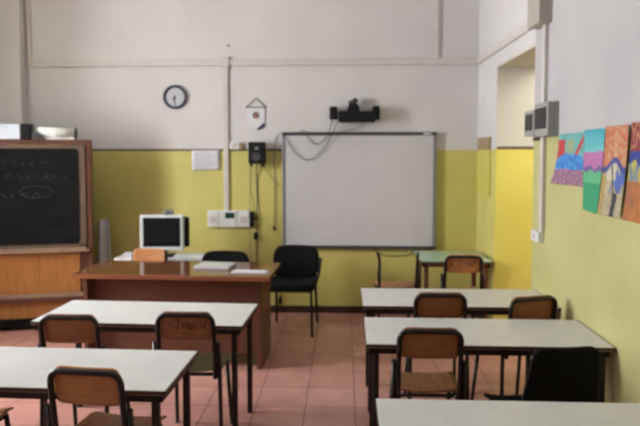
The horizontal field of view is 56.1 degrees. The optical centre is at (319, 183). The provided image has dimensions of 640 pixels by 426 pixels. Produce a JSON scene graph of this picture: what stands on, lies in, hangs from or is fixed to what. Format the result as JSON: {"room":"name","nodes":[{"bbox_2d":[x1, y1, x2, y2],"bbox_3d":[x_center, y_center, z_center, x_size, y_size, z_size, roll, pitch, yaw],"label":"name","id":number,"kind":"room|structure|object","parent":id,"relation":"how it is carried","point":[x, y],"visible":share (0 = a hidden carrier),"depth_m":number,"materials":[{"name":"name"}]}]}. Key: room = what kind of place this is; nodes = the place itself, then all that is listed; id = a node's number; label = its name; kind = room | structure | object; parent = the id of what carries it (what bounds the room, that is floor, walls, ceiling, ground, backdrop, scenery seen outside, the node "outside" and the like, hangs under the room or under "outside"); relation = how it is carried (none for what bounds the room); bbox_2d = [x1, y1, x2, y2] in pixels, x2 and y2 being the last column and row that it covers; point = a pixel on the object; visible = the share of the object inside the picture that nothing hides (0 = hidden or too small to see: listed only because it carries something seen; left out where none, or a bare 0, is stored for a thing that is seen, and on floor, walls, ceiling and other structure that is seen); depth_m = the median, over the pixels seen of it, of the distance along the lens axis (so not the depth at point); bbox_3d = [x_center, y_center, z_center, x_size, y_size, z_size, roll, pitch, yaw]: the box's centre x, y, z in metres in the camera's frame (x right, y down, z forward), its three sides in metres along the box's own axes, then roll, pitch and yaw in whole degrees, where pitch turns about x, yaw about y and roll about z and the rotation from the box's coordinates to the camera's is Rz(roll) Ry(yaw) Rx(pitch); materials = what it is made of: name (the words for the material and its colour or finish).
{"room":"classroom","nodes":[
{"label":"classroom","id":0,"kind":"room"},
{"bbox_2d":[0,0,27,144],"bbox_3d":[-3.571,-0.623,6.534,0.840,4.000,0.320,0,3,2],"label":"wall","id":1,"kind":"structure","parent":0,"point":[13,71],"depth_m":6.33,"materials":[{"name":"white paint"}]},
{"bbox_2d":[25,0,479,305],"bbox_3d":[-0.746,-0.620,6.481,4.810,4.000,0.200,0,3,2],"label":"wall","id":2,"kind":"structure","parent":0,"point":[112,107],"depth_m":6.38,"materials":[{"name":"white paint"}]},
{"bbox_2d":[26,0,31,60],"bbox_3d":[-3.108,-1.968,6.394,0.040,1.298,0.022,0,3,2],"label":"cable trunking","id":3,"kind":"object","parent":2,"relation":"attached to","point":[28,2],"visible":1,"depth_m":6.40,"materials":[{"name":"white plastic"}]},
{"bbox_2d":[163,85,186,108],"bbox_3d":[-1.545,-0.925,6.379,0.256,0.256,0.036,0,3,2],"label":"wall clock","id":4,"kind":"object","parent":2,"relation":"attached to","point":[174,96],"visible":1,"depth_m":6.38,"materials":[{"name":"white plastic"}]},
{"bbox_2d":[77,149,281,150],"bbox_3d":[-1.779,-0.365,6.433,2.750,0.020,0.006,0,3,2],"label":"trim","id":5,"kind":"structure","parent":2,"relation":"attached to","point":[77,149],"depth_m":6.42,"materials":[{"name":"brown wood"}]},
{"bbox_2d":[192,150,219,170],"bbox_3d":[-1.220,-0.253,6.406,0.300,0.221,0.012,0,3,2],"label":"paper notice","id":6,"kind":"object","parent":2,"relation":"attached to","point":[201,159],"visible":1,"depth_m":6.40,"materials":[{"name":"white paper"}]},
{"bbox_2d":[221,57,228,209],"bbox_3d":[-1.000,-0.530,6.379,0.080,1.630,0.035,0,3,2],"label":"cable trunking","id":7,"kind":"object","parent":2,"relation":"attached to","point":[224,60],"visible":1,"depth_m":6.37,"materials":[{"name":"white plastic"}]},
{"bbox_2d":[208,210,248,226],"bbox_3d":[-0.974,0.366,6.416,0.430,0.173,0.051,0,3,2],"label":"power outlet","id":8,"kind":"object","parent":2,"relation":"attached to","point":[216,218],"visible":1,"depth_m":6.39,"materials":[{"name":"white plastic"}]},
{"bbox_2d":[250,212,257,226],"bbox_3d":[-0.706,0.376,6.402,0.084,0.160,0.060,0,3,2],"label":"plug","id":9,"kind":"object","parent":8,"relation":"attached to","point":[252,218],"visible":1,"depth_m":6.37,"materials":[{"name":"black plastic"}]},
{"bbox_2d":[230,142,238,148],"bbox_3d":[-0.910,-0.407,6.381,0.100,0.075,0.036,0,3,2],"label":"light switch","id":10,"kind":"object","parent":2,"relation":"attached to","point":[233,145],"visible":1,"depth_m":6.37,"materials":[{"name":"white plastic"}]},
{"bbox_2d":[29,58,476,66],"bbox_3d":[-0.730,-1.283,6.335,4.770,0.064,0.022,0,3,2],"label":"cable trunking","id":11,"kind":"object","parent":2,"relation":"attached to","point":[380,61],"visible":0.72,"depth_m":6.32,"materials":[{"name":"white plastic"}]},
{"bbox_2d":[246,98,265,129],"bbox_3d":[-0.680,-0.743,6.360,0.216,0.339,0.013,0,3,2],"label":"pennant","id":12,"kind":"object","parent":2,"relation":"attached to","point":[255,115],"visible":1,"depth_m":6.36,"materials":[{"name":"white fabric"}]},
{"bbox_2d":[248,142,265,165],"bbox_3d":[-0.660,-0.313,6.311,0.170,0.255,0.165,0,3,2],"label":"wall speaker","id":13,"kind":"object","parent":2,"relation":"attached to","point":[256,150],"visible":1,"depth_m":6.23},
{"bbox_2d":[249,183,251,261],"bbox_3d":[-0.734,0.326,6.396,0.041,1.121,0.057,0,3,2],"label":"cable","id":14,"kind":"object","parent":13,"relation":"hanging from","point":[249,183],"visible":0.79,"depth_m":6.40,"materials":[{"name":"black plastic"}]},
{"bbox_2d":[256,164,257,261],"bbox_3d":[-0.676,0.375,6.401,0.021,1.182,0.051,0,3,2],"label":"cable","id":15,"kind":"object","parent":13,"relation":"hanging from","point":[256,164],"visible":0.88,"depth_m":6.40,"materials":[{"name":"black plastic"}]},
{"bbox_2d":[254,232,257,239],"bbox_3d":[-0.684,0.555,6.406,0.045,0.080,0.032,0,3,2],"label":"adapter","id":16,"kind":"object","parent":15,"relation":"hanging from","point":[255,233],"visible":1,"depth_m":6.39,"materials":[{"name":"black plastic"}]},
{"bbox_2d":[271,305,364,312],"bbox_3d":[-0.750,1.345,6.478,4.810,0.075,0.012,0,3,2],"label":"baseboard","id":17,"kind":"structure","parent":2,"relation":"attached to","point":[281,308],"depth_m":6.44,"materials":[{"name":"brown wood"}]},
{"bbox_2d":[330,98,379,122],"bbox_3d":[0.359,-0.767,6.229,0.520,0.250,0.200,0,3,2],"label":"projector","id":18,"kind":"object","parent":2,"relation":"attached to","point":[353,114],"visible":1,"depth_m":6.14,"materials":[{"name":"black plastic"}]},
{"bbox_2d":[283,121,337,159],"bbox_3d":[-0.100,-0.451,6.296,0.589,0.403,0.081,1,3,11],"label":"cable","id":19,"kind":"object","parent":18,"relation":"hanging from","point":[337,121],"visible":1,"depth_m":6.31,"materials":[{"name":"grey plastic"}]},
{"bbox_2d":[300,120,332,143],"bbox_3d":[-0.036,-0.544,6.293,0.350,0.256,0.040,0,3,9],"label":"cable","id":20,"kind":"object","parent":18,"relation":"hanging from","point":[332,120],"visible":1,"depth_m":6.29,"materials":[{"name":"grey plastic"}]},
{"bbox_2d":[282,132,436,248],"bbox_3d":[0.410,0.070,6.345,1.620,1.235,0.053,0,3,2],"label":"whiteboard","id":21,"kind":"object","parent":2,"relation":"attached to","point":[364,190],"visible":0.9,"depth_m":6.33,"materials":[{"name":"white plastic"}]},
{"bbox_2d":[274,132,281,226],"bbox_3d":[-0.447,-0.041,6.374,0.095,1.014,0.013,1,3,24],"label":"cable","id":22,"kind":"object","parent":21,"relation":"hanging from","point":[281,132],"visible":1,"depth_m":6.38,"materials":[{"name":"plastic"}]},
{"bbox_2d":[375,249,415,255],"bbox_3d":[0.798,0.727,6.374,0.436,0.084,0.016,0,3,2],"label":"chair","id":23,"kind":"object","parent":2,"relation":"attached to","point":[375,249],"visible":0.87,"depth_m":6.38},
{"bbox_2d":[435,0,438,57],"bbox_3d":[1.218,-1.959,6.221,0.040,1.298,0.022,0,3,2],"label":"cable trunking","id":24,"kind":"object","parent":2,"relation":"attached to","point":[436,1],"visible":1,"depth_m":6.23,"materials":[{"name":"white plastic"}]},
{"bbox_2d":[0,312,524,425],"bbox_3d":[-0.424,1.668,1.994,8.200,0.100,9.370,0,3,2],"label":"floor","id":25,"kind":"structure","parent":0,"point":[304,379],"depth_m":4.51,"materials":[{"name":"tile"}]},
{"bbox_2d":[0,407,13,425],"bbox_3d":[-1.692,1.161,2.779,0.405,0.835,0.466,0,3,-2],"label":"chair","id":26,"kind":"object","parent":25,"relation":"on","point":[4,414],"visible":1,"depth_m":2.93,"materials":[{"name":"orange wood"}]},
{"bbox_2d":[0,139,93,328],"bbox_3d":[-3.002,0.498,5.731,1.560,1.845,0.320,-1,3,-12],"label":"blackboard","id":27,"kind":"object","parent":25,"relation":"on","point":[46,191],"visible":0.84,"depth_m":5.81,"materials":[{"name":"brown wood"}]},
{"bbox_2d":[0,124,33,139],"bbox_3d":[-3.125,-0.501,5.719,0.715,0.150,0.140,-1,3,-12],"label":"storage box","id":28,"kind":"object","parent":27,"relation":"on","point":[7,131],"visible":0.88,"depth_m":5.70,"materials":[{"name":"white cardboard"}]},
{"bbox_2d":[0,246,89,253],"bbox_3d":[-2.990,0.644,5.744,1.495,0.047,0.075,-1,3,-12],"label":"chalk tray","id":29,"kind":"object","parent":27,"relation":"on","point":[3,249],"depth_m":5.79,"materials":[{"name":"brown wood"}]},
{"bbox_2d":[31,127,77,139],"bbox_3d":[-2.576,-0.493,5.830,0.396,0.122,0.132,-1,3,-12],"label":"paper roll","id":30,"kind":"object","parent":27,"relation":"on","point":[42,133],"visible":1,"depth_m":5.79,"materials":[{"name":"white paper"}]},
{"bbox_2d":[37,314,130,425],"bbox_3d":[-1.373,1.121,3.531,0.405,0.835,0.466,0,3,2],"label":"chair","id":31,"kind":"object","parent":25,"relation":"on","point":[54,328],"visible":0.52,"depth_m":3.31,"materials":[{"name":"brown wood"}]},
{"bbox_2d":[0,347,198,425],"bbox_3d":[-1.266,1.212,2.830,1.275,0.722,0.520,0,3,4],"label":"student desk","id":32,"kind":"object","parent":25,"relation":"on","point":[151,376],"visible":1,"depth_m":2.82,"materials":[{"name":"white laminate"}]},
{"bbox_2d":[98,219,110,262],"bbox_3d":[-2.226,0.884,6.246,0.171,1.022,0.268,-1,3,-12],"label":"radiator","id":33,"kind":"object","parent":25,"relation":"on","point":[104,244],"visible":0.38,"depth_m":6.29,"materials":[{"name":"grey metal"}]},
{"bbox_2d":[45,365,165,425],"bbox_3d":[-0.942,1.164,2.714,0.405,0.835,0.466,0,3,8],"label":"chair","id":34,"kind":"object","parent":25,"relation":"on","point":[66,384],"visible":0.98,"depth_m":2.50,"materials":[{"name":"orange wood"}]},
{"bbox_2d":[30,300,258,425],"bbox_3d":[-1.062,1.163,3.781,1.275,0.722,0.520,0,3,4],"label":"student desk","id":35,"kind":"object","parent":25,"relation":"on","point":[231,319],"visible":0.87,"depth_m":3.75,"materials":[{"name":"white laminate"}]},
{"bbox_2d":[131,248,167,260],"bbox_3d":[-1.589,1.025,5.374,0.405,0.835,0.466,0,3,2],"label":"chair","id":36,"kind":"object","parent":25,"relation":"on","point":[140,254],"visible":0.35,"depth_m":5.55,"materials":[{"name":"orange wood"}]},
{"bbox_2d":[114,253,203,261],"bbox_3d":[-1.518,1.057,5.914,0.900,0.710,0.330,0,3,2],"label":"table","id":37,"kind":"object","parent":25,"relation":"on","point":[119,258],"visible":0.12,"depth_m":5.73,"materials":[{"name":"white plastic"}]},
{"bbox_2d":[123,252,131,257],"bbox_3d":[-1.837,0.687,5.842,0.135,0.035,0.160,-1,3,-10],"label":"paper stack","id":38,"kind":"object","parent":37,"relation":"on","point":[126,254],"visible":0.53,"depth_m":5.76,"materials":[{"name":"white paper"}]},
{"bbox_2d":[140,214,189,256],"bbox_3d":[-1.516,0.500,5.860,0.462,0.408,0.180,0,3,-1],"label":"monitor","id":39,"kind":"object","parent":37,"relation":"on","point":[166,232],"visible":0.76,"depth_m":5.81,"materials":[{"name":"plastic"}]},
{"bbox_2d":[163,210,173,214],"bbox_3d":[-1.469,0.276,5.826,0.096,0.042,0.060,0,3,-1],"label":"webcam","id":40,"kind":"object","parent":39,"relation":"on","point":[165,212],"visible":1,"depth_m":5.80,"materials":[{"name":"grey plastic"}]},
{"bbox_2d":[173,253,204,257],"bbox_3d":[-1.220,0.694,5.818,0.370,0.026,0.140,0,3,2],"label":"keyboard","id":41,"kind":"object","parent":37,"relation":"on","point":[178,255],"visible":0.8,"depth_m":5.76,"materials":[{"name":"white plastic"}]},
{"bbox_2d":[71,260,280,368],"bbox_3d":[-1.145,1.077,4.970,1.570,0.768,0.606,0,3,4],"label":"desk","id":42,"kind":"object","parent":25,"relation":"on","point":[107,280],"visible":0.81,"depth_m":4.81,"materials":[{"name":"red wood"}]},
{"bbox_2d":[194,261,235,269],"bbox_3d":[-0.873,0.679,5.001,0.300,0.024,0.220,0,3,8],"label":"book","id":43,"kind":"object","parent":42,"relation":"on","point":[204,264],"visible":1,"depth_m":4.94,"materials":[{"name":"white paper"}]},
{"bbox_2d":[230,269,269,273],"bbox_3d":[-0.557,0.697,4.769,0.300,0.012,0.100,0,3,5],"label":"paper stack","id":44,"kind":"object","parent":42,"relation":"on","point":[237,270],"visible":1,"depth_m":4.75,"materials":[{"name":"white paper"}]},
{"bbox_2d":[153,311,231,425],"bbox_3d":[-0.745,1.119,3.586,0.405,0.835,0.466,0,3,2],"label":"chair","id":45,"kind":"object","parent":25,"relation":"on","point":[170,325],"visible":0.76,"depth_m":3.38,"materials":[{"name":"brown wood"}]},
{"bbox_2d":[201,251,248,261],"bbox_3d":[-0.904,1.039,5.477,0.465,0.796,0.530,0,3,2],"label":"chair","id":46,"kind":"object","parent":25,"relation":"on","point":[211,256],"visible":0.13,"depth_m":5.67,"materials":[{"name":"black fabric"}]},
{"bbox_2d":[271,245,321,336],"bbox_3d":[-0.238,1.020,5.829,0.507,0.796,0.530,0,3,5],"label":"chair","id":47,"kind":"object","parent":25,"relation":"on","point":[300,264],"visible":0.93,"depth_m":5.99,"materials":[{"name":"black fabric"}]},
{"bbox_2d":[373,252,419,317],"bbox_3d":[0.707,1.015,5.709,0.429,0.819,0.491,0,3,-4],"label":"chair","id":48,"kind":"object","parent":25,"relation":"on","point":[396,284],"visible":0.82,"depth_m":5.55,"materials":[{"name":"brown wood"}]},
{"bbox_2d":[388,327,467,399],"bbox_3d":[0.569,1.135,3.279,0.405,0.835,0.466,0,3,2],"label":"chair","id":49,"kind":"object","parent":25,"relation":"on","point":[412,342],"visible":0.98,"depth_m":3.07,"materials":[{"name":"brown wood"}]},
{"bbox_2d":[403,292,469,399],"bbox_3d":[0.775,1.094,4.050,0.405,0.835,0.466,0,3,2],"label":"chair","id":50,"kind":"object","parent":25,"relation":"on","point":[426,304],"visible":0.47,"depth_m":3.83,"materials":[{"name":"brown wood"}]},
{"bbox_2d":[413,251,492,318],"bbox_3d":[1.266,1.056,5.807,0.660,0.722,0.580,0,3,2],"label":"table","id":51,"kind":"object","parent":25,"relation":"on","point":[427,259],"visible":0.45,"depth_m":5.66,"materials":[{"name":"green laminate"}]},
{"bbox_2d":[435,254,484,318],"bbox_3d":[1.262,1.020,5.465,0.405,0.835,0.466,0,3,2],"label":"chair","id":52,"kind":"object","parent":25,"relation":"on","point":[453,263],"visible":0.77,"depth_m":5.25,"materials":[{"name":"orange wood"}]},
{"bbox_2d":[360,288,560,412],"bbox_3d":[0.926,1.143,4.167,1.275,0.722,0.520,0,3,2],"label":"student desk","id":53,"kind":"object","parent":25,"relation":"on","point":[374,300],"visible":0.57,"depth_m":4.11,"materials":[{"name":"white laminate"}]},
{"bbox_2d":[363,317,615,425],"bbox_3d":[0.889,1.184,3.379,1.275,0.722,0.520,0,3,3],"label":"student desk","id":54,"kind":"object","parent":25,"relation":"on","point":[491,337],"visible":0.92,"depth_m":3.28,"materials":[{"name":"grey laminate"}]},
{"bbox_2d":[375,398,639,425],"bbox_3d":[0.850,1.247,2.176,1.275,0.722,0.520,0,3,3],"label":"student desk","id":55,"kind":"object","parent":25,"relation":"on","point":[390,412],"visible":1,"depth_m":2.31,"materials":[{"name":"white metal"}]},
{"bbox_2d":[470,295,557,399],"bbox_3d":[1.271,1.100,3.946,0.405,0.835,0.466,-1,3,-15],"label":"chair","id":56,"kind":"object","parent":25,"relation":"on","point":[544,307],"visible":0.33,"depth_m":3.73,"materials":[{"name":"brown wood"}]},
{"bbox_2d":[484,346,599,401],"bbox_3d":[1.086,1.145,2.952,0.417,0.848,0.504,0,3,-7],"label":"shell chair","id":57,"kind":"object","parent":25,"relation":"on","point":[562,374],"visible":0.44,"depth_m":2.72,"materials":[{"name":"black plastic"}]},
{"bbox_2d":[476,0,639,402],"bbox_3d":[1.698,-0.380,1.901,0.440,4.000,9.170,0,3,2],"label":"wall","id":58,"kind":"structure","parent":0,"point":[589,262],"depth_m":3.53,"materials":[{"name":"yellow paint"}]},
{"bbox_2d":[477,137,490,196],"bbox_3d":[1.628,-0.177,5.964,0.024,0.570,0.490,0,3,2],"label":"wall panel","id":59,"kind":"object","parent":58,"relation":"attached to","point":[484,143],"visible":1,"depth_m":5.90,"materials":[{"name":"yellow paint"}]},
{"bbox_2d":[477,23,530,63],"bbox_3d":[1.604,-1.228,5.332,0.025,0.065,1.798,0,3,2],"label":"cable trunking","id":60,"kind":"object","parent":58,"relation":"attached to","point":[522,30],"visible":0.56,"depth_m":5.15,"materials":[{"name":"white plastic"}]},
{"bbox_2d":[493,43,535,318],"bbox_3d":[2.551,-0.239,4.951,1.898,3.400,1.110,0,3,2],"label":"doorway","id":61,"kind":"structure","parent":58,"relation":"in","point":[516,74],"depth_m":5.53,"materials":[{"name":"yellow paint"}]},
{"bbox_2d":[497,146,533,148],"bbox_3d":[2.223,-0.332,5.493,1.198,0.024,0.006,0,3,2],"label":"wall trim","id":62,"kind":"structure","parent":58,"relation":"attached to","point":[498,147],"depth_m":5.51,"materials":[{"name":"brown wood"}]},
{"bbox_2d":[524,110,534,136],"bbox_3d":[1.532,-0.433,4.295,0.084,0.185,0.210,0,3,2],"label":"enclosure","id":63,"kind":"object","parent":58,"relation":"attached to","point":[529,115],"visible":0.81,"depth_m":4.26,"materials":[{"name":"white plastic"}]},
{"bbox_2d":[531,229,543,242],"bbox_3d":[1.546,0.369,4.277,0.050,0.075,0.160,0,3,2],"label":"light switch","id":64,"kind":"object","parent":58,"relation":"attached to","point":[536,235],"visible":0.99,"depth_m":4.22,"materials":[{"name":"white plastic"}]},
{"bbox_2d":[527,0,552,29],"bbox_3d":[1.528,-1.802,4.204,0.090,1.400,0.400,0,3,2],"label":"enclosure","id":65,"kind":"object","parent":58,"relation":"attached to","point":[539,11],"visible":0.98,"depth_m":4.07,"materials":[{"name":"white plastic"}]},
{"bbox_2d":[539,24,548,232],"bbox_3d":[1.554,-0.379,4.170,0.028,1.440,0.055,0,3,2],"label":"cable trunking","id":66,"kind":"object","parent":58,"relation":"attached to","point":[545,29],"visible":0.89,"depth_m":4.16,"materials":[{"name":"white plastic"}]},
{"bbox_2d":[534,101,559,136],"bbox_3d":[1.523,-0.435,4.045,0.081,0.225,0.270,0,3,2],"label":"enclosure","id":67,"kind":"object","parent":58,"relation":"attached to","point":[546,113],"visible":1,"depth_m":3.92,"materials":[{"name":"white plastic"}]},
{"bbox_2d":[551,132,583,186],"bbox_3d":[1.520,-0.153,3.702,0.052,0.318,0.405,0,3,2],"label":"drawing sheet","id":68,"kind":"object","parent":58,"relation":"attached to","point":[568,170],"visible":1,"depth_m":3.69,"materials":[{"name":"paper"}]},
{"bbox_2d":[583,128,604,213],"bbox_3d":[1.507,-0.075,3.346,0.036,0.460,0.275,0,3,2],"label":"drawing sheet","id":69,"kind":"object","parent":58,"relation":"attached to","point":[594,139],"visible":1,"depth_m":3.33,"materials":[{"name":"paper"}]},
{"bbox_2d":[597,124,628,218],"bbox_3d":[1.490,-0.066,3.056,0.036,0.462,0.255,0,3,2],"label":"drawing sheet","id":70,"kind":"object","parent":58,"relation":"attached to","point":[616,138],"visible":1,"depth_m":3.05,"materials":[{"name":"paper"}]},
{"bbox_2d":[622,122,639,223],"bbox_3d":[1.484,-0.055,2.766,0.036,0.470,0.285,0,3,2],"label":"drawing sheet","id":71,"kind":"object","parent":58,"relation":"attached to","point":[631,212],"visible":1,"depth_m":2.85,"materials":[{"name":"paper"}]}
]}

